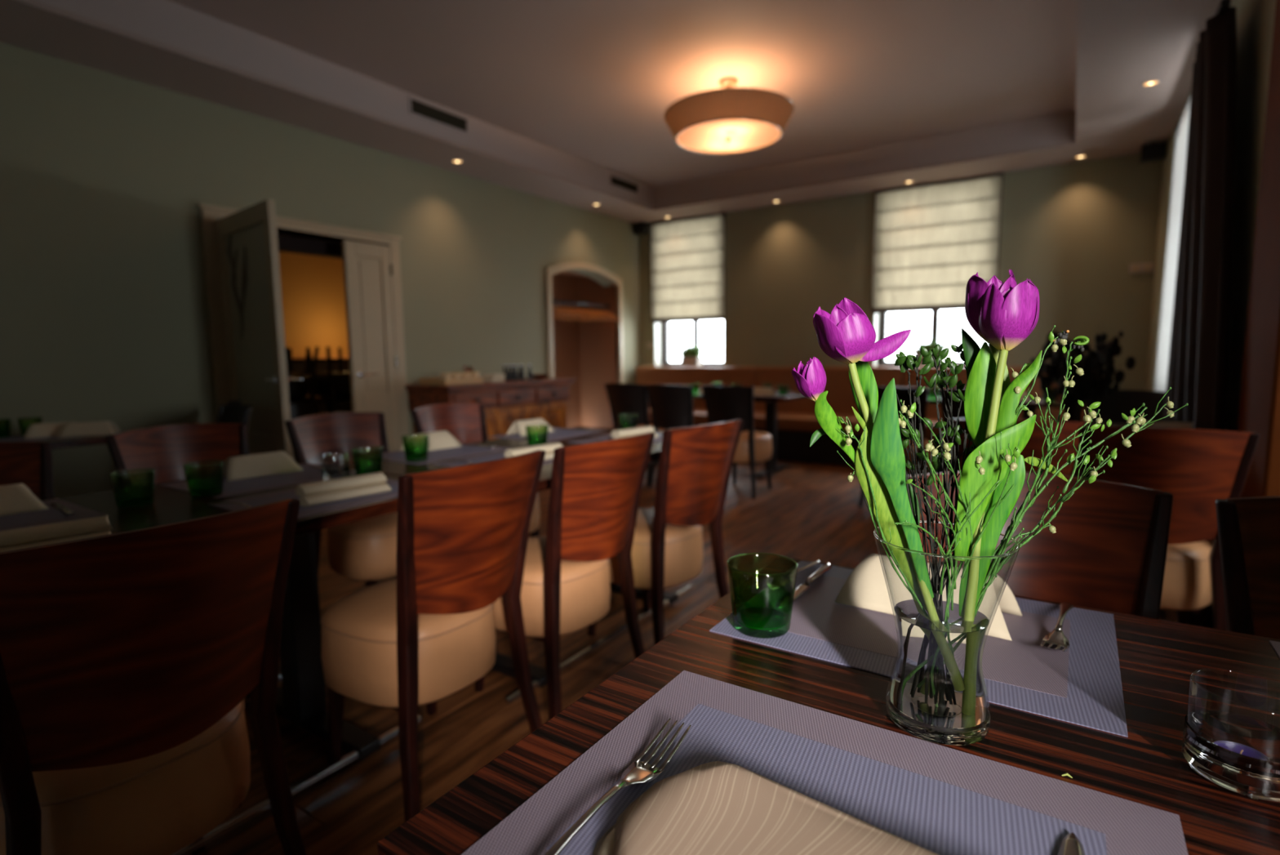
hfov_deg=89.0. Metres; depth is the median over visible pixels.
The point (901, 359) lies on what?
sprig
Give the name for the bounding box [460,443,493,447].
knife
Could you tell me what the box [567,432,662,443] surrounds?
placemat
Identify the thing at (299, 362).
bench
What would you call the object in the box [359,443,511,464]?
placemat
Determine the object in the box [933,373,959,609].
sprig
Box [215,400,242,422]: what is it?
dining chair
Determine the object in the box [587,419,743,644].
dining chair
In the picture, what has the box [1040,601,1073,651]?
fork
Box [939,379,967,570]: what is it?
sprig
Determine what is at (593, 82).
ceiling
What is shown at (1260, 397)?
curtain
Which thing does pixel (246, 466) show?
napkin
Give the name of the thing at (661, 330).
window
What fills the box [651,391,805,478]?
dining table
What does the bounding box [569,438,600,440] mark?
fork
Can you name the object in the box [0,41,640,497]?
wall
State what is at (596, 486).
dining chair
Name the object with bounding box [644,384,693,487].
dining chair
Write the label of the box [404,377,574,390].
countertop
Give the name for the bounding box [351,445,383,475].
glass
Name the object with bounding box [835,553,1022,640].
napkin
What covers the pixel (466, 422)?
dining chair
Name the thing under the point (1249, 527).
dining chair
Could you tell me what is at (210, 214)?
trim
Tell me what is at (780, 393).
glass
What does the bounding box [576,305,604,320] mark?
hanger
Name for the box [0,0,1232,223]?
ceiling
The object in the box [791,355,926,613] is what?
tulip
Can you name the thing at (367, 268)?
door
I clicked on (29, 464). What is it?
dining chair
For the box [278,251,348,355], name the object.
wall
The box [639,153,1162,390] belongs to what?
wall
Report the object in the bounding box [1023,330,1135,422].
potted plant
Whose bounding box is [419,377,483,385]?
tray
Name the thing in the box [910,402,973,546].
sprig
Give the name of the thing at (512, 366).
shaker bottle
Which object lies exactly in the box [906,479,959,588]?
sprig
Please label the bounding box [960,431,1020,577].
sprig
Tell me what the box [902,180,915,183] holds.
recessed light
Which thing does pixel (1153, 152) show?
speaker
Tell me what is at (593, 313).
hanger
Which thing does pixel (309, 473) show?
placemat
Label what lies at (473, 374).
cup
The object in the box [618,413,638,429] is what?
glass
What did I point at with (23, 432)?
glass
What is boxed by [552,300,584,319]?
hanger
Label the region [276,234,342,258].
ceiling
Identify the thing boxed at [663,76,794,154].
pendant lamp
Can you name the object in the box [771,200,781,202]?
recessed light
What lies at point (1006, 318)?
tulip
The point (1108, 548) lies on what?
dining chair
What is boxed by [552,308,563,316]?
hanger
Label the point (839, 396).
cushion
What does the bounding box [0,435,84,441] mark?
placemat
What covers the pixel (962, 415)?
dining chair
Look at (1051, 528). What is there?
sprig
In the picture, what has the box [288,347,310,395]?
dining chair
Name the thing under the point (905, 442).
sprig
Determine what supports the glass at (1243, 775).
on the dining table at (1157, 658)
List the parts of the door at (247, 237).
pane, panel, handle, handle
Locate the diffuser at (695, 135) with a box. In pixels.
[677,120,779,151]
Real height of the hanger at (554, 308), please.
0.211 m
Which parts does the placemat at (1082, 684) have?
panel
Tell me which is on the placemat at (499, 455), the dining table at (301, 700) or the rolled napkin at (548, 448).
the rolled napkin at (548, 448)
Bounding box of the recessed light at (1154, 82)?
[1140,79,1161,87]
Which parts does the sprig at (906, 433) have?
stem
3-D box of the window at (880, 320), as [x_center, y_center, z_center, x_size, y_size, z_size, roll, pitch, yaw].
[3.057,-1.504,6.715,1.140,1.860,0.400,3,8,33]
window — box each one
[653,320,724,366]
[872,310,991,366]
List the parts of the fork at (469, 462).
handle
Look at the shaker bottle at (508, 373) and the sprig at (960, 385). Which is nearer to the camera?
the sprig at (960, 385)
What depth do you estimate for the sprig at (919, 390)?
0.65 m
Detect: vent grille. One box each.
[408,95,469,134]
[608,173,638,195]
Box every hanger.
[552,299,574,318]
[552,299,577,318]
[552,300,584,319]
[552,301,568,317]
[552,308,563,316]
[557,308,586,319]
[561,308,593,319]
[565,302,597,319]
[569,305,600,320]
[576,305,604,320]
[579,306,608,321]
[586,303,620,321]
[586,304,614,320]
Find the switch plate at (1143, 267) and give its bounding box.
[1128,262,1154,273]
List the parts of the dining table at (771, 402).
foot rail, foot rail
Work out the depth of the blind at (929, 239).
6.48 m
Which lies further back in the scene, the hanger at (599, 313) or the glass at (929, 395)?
the hanger at (599, 313)
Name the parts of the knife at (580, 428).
handle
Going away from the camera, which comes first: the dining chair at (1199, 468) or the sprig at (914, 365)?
the sprig at (914, 365)
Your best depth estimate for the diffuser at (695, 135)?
4.60 m
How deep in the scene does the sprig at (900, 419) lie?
0.64 m
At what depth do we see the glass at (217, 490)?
1.81 m
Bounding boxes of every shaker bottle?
[502,364,506,380]
[506,364,511,380]
[510,364,513,380]
[513,364,518,380]
[518,364,520,379]
[520,364,524,380]
[527,364,532,379]
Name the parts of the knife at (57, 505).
blade, handle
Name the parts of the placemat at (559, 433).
panel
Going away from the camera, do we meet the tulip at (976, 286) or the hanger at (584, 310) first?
the tulip at (976, 286)
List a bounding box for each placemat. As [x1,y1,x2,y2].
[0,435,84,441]
[0,498,106,531]
[160,462,355,497]
[206,479,398,517]
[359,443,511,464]
[432,450,552,466]
[461,670,1188,854]
[489,426,606,441]
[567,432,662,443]
[709,560,1128,737]
[753,394,797,397]
[774,391,793,394]
[1019,399,1044,402]
[1269,640,1279,657]
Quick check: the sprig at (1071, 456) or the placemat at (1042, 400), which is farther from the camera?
the placemat at (1042, 400)
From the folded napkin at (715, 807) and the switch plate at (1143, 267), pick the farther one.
the switch plate at (1143, 267)
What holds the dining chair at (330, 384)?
on the dining table
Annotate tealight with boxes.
[1213,740,1270,760]
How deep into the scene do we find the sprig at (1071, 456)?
0.64 m
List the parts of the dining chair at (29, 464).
leg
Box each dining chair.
[0,441,54,500]
[0,497,306,854]
[105,422,248,488]
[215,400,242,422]
[216,404,253,430]
[284,346,319,419]
[284,412,397,586]
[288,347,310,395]
[306,346,351,413]
[320,449,546,821]
[409,403,540,537]
[474,431,654,718]
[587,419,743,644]
[604,382,665,485]
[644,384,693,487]
[701,385,772,499]
[858,386,933,506]
[905,471,1173,618]
[938,387,965,472]
[950,418,1092,476]
[1078,425,1259,630]
[1084,389,1165,422]
[1214,495,1279,639]
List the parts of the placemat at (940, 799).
panel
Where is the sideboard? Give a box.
[404,377,574,439]
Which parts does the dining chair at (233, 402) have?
backrest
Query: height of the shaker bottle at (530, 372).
0.148 m
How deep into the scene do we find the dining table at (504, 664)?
2.38 m
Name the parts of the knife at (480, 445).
handle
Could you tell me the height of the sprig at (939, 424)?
0.292 m
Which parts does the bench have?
backrest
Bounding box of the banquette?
[610,366,1093,472]
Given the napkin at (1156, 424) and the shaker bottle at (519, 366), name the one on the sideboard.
the shaker bottle at (519, 366)
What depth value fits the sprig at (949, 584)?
0.64 m
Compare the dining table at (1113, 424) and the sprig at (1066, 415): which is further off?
the dining table at (1113, 424)
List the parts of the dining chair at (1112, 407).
leg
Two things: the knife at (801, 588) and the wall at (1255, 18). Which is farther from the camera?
the wall at (1255, 18)
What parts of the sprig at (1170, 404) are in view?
stem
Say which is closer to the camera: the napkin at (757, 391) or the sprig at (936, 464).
the sprig at (936, 464)
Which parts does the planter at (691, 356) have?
pot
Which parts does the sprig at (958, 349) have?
stem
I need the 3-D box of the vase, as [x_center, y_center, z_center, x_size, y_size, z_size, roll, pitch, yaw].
[0.306,0.206,0.666,0.133,0.194,0.133,5,9,42]
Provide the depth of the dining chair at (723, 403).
5.09 m
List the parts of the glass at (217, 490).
glass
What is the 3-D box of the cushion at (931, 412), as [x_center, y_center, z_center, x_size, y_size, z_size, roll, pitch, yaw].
[3.382,-0.316,6.245,1.612,0.535,0.180,3,8,33]
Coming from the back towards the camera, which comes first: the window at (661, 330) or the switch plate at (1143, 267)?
the window at (661, 330)
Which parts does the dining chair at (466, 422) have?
leg, backrest, leg, seat, leg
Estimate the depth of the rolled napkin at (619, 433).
2.86 m
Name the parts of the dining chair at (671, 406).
leg, backrest, leg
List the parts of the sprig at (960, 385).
stem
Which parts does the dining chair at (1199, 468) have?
leg, backrest, leg, seat, seat frame, leg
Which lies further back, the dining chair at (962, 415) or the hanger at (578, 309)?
the hanger at (578, 309)
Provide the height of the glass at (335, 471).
0.081 m
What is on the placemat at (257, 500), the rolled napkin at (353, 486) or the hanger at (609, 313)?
the rolled napkin at (353, 486)
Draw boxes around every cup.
[440,372,451,378]
[450,372,461,378]
[460,372,471,377]
[468,371,479,377]
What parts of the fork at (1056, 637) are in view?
handle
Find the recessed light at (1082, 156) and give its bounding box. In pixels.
[1073,154,1088,159]
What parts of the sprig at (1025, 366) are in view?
stem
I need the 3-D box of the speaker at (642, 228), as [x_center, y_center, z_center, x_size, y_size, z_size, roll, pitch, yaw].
[0.014,-2.516,8.225,0.160,0.140,0.120,3,8,33]
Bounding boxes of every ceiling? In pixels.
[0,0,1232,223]
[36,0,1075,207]
[169,0,1078,186]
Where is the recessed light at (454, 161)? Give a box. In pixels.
[450,159,463,163]
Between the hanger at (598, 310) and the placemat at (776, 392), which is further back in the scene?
the hanger at (598, 310)
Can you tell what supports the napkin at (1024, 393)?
on the placemat at (1042, 400)
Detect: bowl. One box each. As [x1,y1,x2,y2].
[532,373,550,378]
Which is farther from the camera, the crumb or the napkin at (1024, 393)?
the napkin at (1024, 393)
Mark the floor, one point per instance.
(812, 512)
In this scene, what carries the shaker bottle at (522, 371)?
on the sideboard
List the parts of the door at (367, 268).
handle, panel, panel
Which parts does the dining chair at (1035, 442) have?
leg, leg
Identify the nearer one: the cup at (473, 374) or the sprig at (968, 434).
the sprig at (968, 434)
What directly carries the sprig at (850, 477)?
in the vase
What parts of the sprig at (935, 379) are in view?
stem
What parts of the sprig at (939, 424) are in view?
stem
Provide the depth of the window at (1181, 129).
4.15 m
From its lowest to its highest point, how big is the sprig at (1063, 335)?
0.374 m
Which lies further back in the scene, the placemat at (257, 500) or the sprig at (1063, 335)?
the placemat at (257, 500)
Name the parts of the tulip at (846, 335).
stem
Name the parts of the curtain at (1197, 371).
curtain rail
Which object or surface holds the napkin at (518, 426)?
on the placemat at (559, 433)
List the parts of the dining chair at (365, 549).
leg, backrest, seat, leg, leg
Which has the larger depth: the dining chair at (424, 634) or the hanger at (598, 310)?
the hanger at (598, 310)
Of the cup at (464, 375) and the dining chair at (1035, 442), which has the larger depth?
the cup at (464, 375)
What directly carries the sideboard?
on the floor
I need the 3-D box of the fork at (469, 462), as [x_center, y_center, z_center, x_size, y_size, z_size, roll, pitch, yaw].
[-0.625,0.123,2.294,0.236,0.014,0.026,3,7,27]
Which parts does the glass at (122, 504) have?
glass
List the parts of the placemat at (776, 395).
panel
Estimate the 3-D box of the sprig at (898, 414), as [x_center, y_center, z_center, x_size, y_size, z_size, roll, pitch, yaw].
[0.289,0.130,0.681,0.019,0.303,0.068,-7,9,-42]
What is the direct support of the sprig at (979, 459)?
in the vase
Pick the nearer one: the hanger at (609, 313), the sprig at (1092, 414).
the sprig at (1092, 414)
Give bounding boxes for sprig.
[836,450,915,599]
[837,416,928,615]
[894,351,942,584]
[894,520,956,620]
[896,393,937,612]
[897,413,931,575]
[897,414,953,610]
[898,399,970,564]
[900,426,930,581]
[900,435,914,517]
[905,451,941,590]
[906,343,955,608]
[906,355,938,612]
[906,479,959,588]
[910,385,941,616]
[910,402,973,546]
[923,370,951,545]
[923,417,946,613]
[931,430,945,583]
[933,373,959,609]
[936,388,964,615]
[936,435,973,611]
[937,356,968,566]
[937,546,953,582]
[938,433,972,599]
[938,450,1004,594]
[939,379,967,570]
[946,324,1069,616]
[951,343,975,571]
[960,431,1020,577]
[974,400,1111,616]
[978,445,1116,599]
[981,402,1147,591]
[986,335,1088,575]
[990,445,1103,574]
[993,522,1056,555]
[1010,363,1031,378]
[1013,386,1040,419]
[1030,387,1062,506]
[1031,414,1051,457]
[1062,419,1101,493]
[1121,386,1187,447]
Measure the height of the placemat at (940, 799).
0.002 m
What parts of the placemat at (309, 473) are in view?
panel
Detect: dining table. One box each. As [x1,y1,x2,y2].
[0,434,106,448]
[42,462,422,854]
[330,426,693,704]
[377,555,1279,854]
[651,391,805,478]
[854,393,1062,475]
[948,418,1139,476]
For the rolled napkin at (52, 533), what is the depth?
1.30 m
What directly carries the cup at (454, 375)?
on the tray
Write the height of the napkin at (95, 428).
0.067 m
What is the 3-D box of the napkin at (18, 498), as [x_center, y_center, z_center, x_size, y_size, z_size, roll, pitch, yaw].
[-1.636,0.186,1.613,0.103,0.067,0.236,4,8,35]
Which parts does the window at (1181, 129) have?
curtain rail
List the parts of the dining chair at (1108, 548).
leg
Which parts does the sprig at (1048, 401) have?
stem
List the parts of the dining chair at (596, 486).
leg, seat frame, seat, leg, backrest, leg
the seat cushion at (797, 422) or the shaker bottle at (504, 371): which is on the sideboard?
the shaker bottle at (504, 371)
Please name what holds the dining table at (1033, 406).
on the floor
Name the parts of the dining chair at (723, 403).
leg, backrest, leg, leg, seat, leg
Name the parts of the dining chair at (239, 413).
leg, leg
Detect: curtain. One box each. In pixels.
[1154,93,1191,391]
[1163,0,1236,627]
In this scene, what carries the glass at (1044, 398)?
on the dining table at (1033, 406)
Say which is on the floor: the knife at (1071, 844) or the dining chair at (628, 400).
the dining chair at (628, 400)
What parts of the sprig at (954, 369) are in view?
stem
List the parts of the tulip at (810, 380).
stem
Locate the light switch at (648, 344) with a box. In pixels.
[646,342,651,347]
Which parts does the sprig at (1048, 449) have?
stem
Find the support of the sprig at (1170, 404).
attached to the sprig at (1130, 420)
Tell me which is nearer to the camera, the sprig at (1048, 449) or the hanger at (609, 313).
the sprig at (1048, 449)
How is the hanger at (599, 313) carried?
hanging from the rail
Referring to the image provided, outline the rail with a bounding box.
[552,299,609,307]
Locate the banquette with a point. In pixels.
(797, 421)
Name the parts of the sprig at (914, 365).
stem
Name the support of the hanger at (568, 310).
hanging from the rail
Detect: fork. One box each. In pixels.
[210,502,252,507]
[436,459,473,463]
[544,717,691,854]
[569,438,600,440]
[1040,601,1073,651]
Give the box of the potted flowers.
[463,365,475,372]
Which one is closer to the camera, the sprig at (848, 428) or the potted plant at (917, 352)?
the sprig at (848, 428)
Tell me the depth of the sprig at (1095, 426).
0.61 m
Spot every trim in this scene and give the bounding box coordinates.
[196,203,408,448]
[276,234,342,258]
[545,262,624,383]
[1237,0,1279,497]
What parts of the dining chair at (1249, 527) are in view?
leg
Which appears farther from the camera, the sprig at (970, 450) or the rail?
the rail
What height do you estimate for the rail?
0.036 m
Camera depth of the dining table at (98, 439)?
3.20 m
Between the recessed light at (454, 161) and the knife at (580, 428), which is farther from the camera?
the recessed light at (454, 161)
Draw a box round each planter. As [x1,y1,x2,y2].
[677,344,704,366]
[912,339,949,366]
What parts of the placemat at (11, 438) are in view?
panel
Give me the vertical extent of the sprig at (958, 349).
0.248 m
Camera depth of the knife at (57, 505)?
1.65 m
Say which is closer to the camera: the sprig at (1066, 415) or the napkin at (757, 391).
the sprig at (1066, 415)
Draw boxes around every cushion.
[610,406,708,425]
[635,366,755,408]
[753,366,902,415]
[754,411,863,434]
[902,366,1093,421]
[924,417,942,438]
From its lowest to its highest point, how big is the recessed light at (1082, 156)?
0.008 m
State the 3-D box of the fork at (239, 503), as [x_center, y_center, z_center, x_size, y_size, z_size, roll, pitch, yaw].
[-1.021,0.198,1.661,0.236,0.014,0.026,3,7,27]
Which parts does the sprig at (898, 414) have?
stem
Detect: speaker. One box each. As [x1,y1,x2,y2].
[633,222,648,235]
[1139,142,1166,163]
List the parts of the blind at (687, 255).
panel, panel, panel, panel, panel, panel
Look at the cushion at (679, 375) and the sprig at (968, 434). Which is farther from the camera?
the cushion at (679, 375)
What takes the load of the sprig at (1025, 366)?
attached to the sprig at (1017, 389)
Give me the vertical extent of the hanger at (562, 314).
0.211 m
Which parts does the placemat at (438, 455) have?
panel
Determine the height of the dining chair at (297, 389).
0.888 m
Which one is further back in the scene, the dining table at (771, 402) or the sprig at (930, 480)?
the dining table at (771, 402)
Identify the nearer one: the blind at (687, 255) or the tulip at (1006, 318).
the tulip at (1006, 318)
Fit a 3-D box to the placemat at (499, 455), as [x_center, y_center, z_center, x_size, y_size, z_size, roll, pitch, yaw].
[-0.467,0.116,2.421,0.358,0.002,0.463,3,8,33]
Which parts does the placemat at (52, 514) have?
panel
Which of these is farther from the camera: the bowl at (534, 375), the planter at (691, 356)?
the planter at (691, 356)
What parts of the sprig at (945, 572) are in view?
stem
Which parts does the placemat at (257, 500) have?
panel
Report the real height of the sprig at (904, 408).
0.218 m
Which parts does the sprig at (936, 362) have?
stem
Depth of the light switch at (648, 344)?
8.46 m
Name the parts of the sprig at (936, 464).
stem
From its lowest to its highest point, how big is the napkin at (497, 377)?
0.022 m
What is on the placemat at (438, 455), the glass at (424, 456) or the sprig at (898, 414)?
the glass at (424, 456)
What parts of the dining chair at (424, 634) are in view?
leg, leg, seat, leg, backrest, leg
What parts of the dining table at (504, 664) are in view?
foot rail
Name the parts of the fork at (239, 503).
handle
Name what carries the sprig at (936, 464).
in the vase
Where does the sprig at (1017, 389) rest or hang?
attached to the sprig at (1063, 335)
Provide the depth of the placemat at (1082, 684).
0.83 m
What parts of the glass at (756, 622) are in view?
glass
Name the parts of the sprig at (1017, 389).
stem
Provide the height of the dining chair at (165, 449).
0.888 m
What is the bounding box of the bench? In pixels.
[292,355,349,455]
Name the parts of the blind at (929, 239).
panel, panel, panel, panel, panel, panel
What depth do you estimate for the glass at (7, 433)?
3.31 m
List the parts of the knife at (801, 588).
blade, handle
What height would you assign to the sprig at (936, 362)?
0.340 m
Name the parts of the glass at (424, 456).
glass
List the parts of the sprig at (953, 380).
stem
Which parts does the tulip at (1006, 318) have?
stem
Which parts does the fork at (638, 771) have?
handle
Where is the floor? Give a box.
[188,459,1177,854]
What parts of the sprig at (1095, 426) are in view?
stem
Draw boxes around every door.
[216,199,302,458]
[342,240,400,452]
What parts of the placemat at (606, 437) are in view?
panel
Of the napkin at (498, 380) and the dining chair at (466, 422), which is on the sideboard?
the napkin at (498, 380)
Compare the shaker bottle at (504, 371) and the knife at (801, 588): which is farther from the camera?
the shaker bottle at (504, 371)
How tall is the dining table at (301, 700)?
0.738 m
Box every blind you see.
[648,212,726,323]
[871,172,1004,313]
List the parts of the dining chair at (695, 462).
leg, seat frame, leg, seat, leg, backrest, leg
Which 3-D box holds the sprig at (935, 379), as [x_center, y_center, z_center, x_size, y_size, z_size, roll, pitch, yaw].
[0.304,0.030,0.666,0.033,0.174,0.031,3,8,33]
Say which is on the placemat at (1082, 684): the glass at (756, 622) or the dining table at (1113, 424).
the glass at (756, 622)
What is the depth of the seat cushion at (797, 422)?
6.74 m
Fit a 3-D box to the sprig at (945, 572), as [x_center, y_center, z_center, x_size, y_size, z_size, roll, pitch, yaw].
[0.333,0.117,0.680,0.098,0.328,0.021,-4,7,-28]
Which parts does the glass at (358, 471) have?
glass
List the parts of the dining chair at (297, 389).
leg, seat frame, seat, backrest, leg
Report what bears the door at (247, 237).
in the wall at (104, 310)
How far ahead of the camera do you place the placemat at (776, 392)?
6.26 m
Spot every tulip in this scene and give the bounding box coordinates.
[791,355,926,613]
[813,297,939,620]
[954,278,1068,621]
[961,269,1016,695]
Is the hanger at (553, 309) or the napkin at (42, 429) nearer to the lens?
the napkin at (42, 429)
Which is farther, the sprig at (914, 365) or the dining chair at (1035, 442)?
the dining chair at (1035, 442)
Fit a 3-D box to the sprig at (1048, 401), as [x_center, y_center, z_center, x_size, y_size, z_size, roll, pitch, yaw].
[0.390,0.020,0.629,0.032,0.118,0.015,-2,6,-7]
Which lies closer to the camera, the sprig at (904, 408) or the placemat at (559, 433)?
the sprig at (904, 408)
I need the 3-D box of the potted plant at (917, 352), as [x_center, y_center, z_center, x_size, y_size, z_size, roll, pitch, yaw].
[3.000,-0.755,6.723,0.351,0.301,0.157,3,8,33]
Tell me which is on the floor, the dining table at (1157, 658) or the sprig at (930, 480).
the dining table at (1157, 658)
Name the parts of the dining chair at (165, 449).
leg, leg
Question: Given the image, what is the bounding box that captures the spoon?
[765,560,820,588]
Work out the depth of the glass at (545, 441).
2.68 m
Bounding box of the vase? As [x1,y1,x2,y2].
[873,520,1019,745]
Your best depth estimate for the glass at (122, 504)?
1.69 m
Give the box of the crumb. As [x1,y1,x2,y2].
[1061,772,1072,777]
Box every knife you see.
[50,502,75,515]
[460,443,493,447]
[560,427,592,431]
[777,562,831,607]
[1057,831,1085,854]
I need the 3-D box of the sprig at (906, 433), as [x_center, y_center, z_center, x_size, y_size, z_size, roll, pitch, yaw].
[0.292,0.141,0.663,0.056,0.286,0.023,-2,6,-9]
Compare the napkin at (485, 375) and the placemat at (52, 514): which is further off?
the napkin at (485, 375)
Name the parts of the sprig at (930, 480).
stem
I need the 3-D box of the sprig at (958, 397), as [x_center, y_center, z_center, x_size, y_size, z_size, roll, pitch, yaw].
[0.310,0.122,0.659,0.022,0.322,0.017,-6,8,-40]
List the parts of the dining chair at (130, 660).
leg, seat, leg, leg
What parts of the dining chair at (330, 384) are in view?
leg, seat, leg, seat frame, leg, backrest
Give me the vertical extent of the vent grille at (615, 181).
0.115 m
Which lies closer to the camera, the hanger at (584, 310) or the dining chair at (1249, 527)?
the dining chair at (1249, 527)
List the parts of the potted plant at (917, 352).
pot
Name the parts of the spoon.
handle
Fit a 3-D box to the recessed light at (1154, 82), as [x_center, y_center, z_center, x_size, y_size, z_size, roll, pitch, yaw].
[3.208,-2.159,4.089,0.108,0.008,0.108,3,8,33]
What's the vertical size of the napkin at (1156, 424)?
0.067 m
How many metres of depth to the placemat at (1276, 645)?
0.83 m
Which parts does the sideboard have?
drawer, moulding, door, door, door panel, drawer, door, door panel, drawer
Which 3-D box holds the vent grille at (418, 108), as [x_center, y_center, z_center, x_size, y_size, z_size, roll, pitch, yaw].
[-1.532,-2.384,4.991,0.012,0.125,0.560,3,8,33]
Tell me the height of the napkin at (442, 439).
0.067 m
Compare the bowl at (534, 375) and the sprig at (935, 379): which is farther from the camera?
the bowl at (534, 375)
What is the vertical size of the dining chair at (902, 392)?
0.888 m
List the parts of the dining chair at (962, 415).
leg, backrest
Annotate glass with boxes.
[0,418,10,437]
[17,417,42,436]
[108,468,155,509]
[182,460,224,497]
[320,455,351,479]
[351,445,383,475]
[401,433,429,462]
[525,424,548,446]
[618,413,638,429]
[689,382,699,392]
[726,551,798,638]
[777,384,788,395]
[927,386,940,399]
[1042,387,1055,400]
[1182,667,1279,802]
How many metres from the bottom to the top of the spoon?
0.015 m
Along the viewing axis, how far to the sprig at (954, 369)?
0.66 m
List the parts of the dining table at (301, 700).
foot rail, foot rail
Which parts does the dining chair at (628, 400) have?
leg, backrest, seat, leg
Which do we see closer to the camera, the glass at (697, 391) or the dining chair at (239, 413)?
the dining chair at (239, 413)
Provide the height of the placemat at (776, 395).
0.002 m
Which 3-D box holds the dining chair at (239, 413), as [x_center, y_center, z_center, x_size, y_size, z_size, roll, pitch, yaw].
[-2.303,0.343,3.364,0.459,0.888,0.584,5,9,43]
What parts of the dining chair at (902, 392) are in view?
leg, backrest, seat, leg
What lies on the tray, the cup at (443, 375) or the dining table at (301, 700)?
the cup at (443, 375)
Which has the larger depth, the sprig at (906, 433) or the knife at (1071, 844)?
the sprig at (906, 433)
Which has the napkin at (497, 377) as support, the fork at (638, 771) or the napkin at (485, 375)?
the napkin at (485, 375)
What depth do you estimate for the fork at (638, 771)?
0.58 m
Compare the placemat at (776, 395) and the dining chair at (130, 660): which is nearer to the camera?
the dining chair at (130, 660)
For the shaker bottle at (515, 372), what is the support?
on the sideboard
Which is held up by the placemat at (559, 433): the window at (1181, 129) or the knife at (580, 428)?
the knife at (580, 428)
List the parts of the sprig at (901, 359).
stem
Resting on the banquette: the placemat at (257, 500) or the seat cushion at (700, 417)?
the seat cushion at (700, 417)
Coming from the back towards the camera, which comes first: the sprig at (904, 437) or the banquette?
the banquette
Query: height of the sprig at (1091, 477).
0.190 m
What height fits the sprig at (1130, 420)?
0.323 m
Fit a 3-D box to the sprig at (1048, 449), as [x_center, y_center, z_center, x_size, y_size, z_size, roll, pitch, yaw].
[0.388,0.008,0.621,0.023,0.043,0.018,-3,7,-23]
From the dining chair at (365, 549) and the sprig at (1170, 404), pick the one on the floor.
the dining chair at (365, 549)
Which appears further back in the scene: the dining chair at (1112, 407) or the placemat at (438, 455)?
the dining chair at (1112, 407)
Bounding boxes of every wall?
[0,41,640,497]
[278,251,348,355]
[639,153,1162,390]
[1146,0,1275,431]
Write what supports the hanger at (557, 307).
hanging from the rail
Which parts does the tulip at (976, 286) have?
stem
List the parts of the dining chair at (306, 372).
leg, seat frame, leg, seat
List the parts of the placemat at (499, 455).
panel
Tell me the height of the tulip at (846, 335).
0.394 m
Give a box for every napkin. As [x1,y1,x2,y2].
[0,483,48,515]
[0,515,111,551]
[23,421,75,438]
[57,421,120,437]
[214,450,303,481]
[295,471,391,506]
[400,430,462,453]
[481,373,505,377]
[483,376,504,379]
[483,378,504,382]
[504,442,562,460]
[506,417,555,435]
[592,760,938,854]
[610,426,657,439]
[753,386,776,395]
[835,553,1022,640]
[1019,391,1030,400]
[1139,421,1193,428]

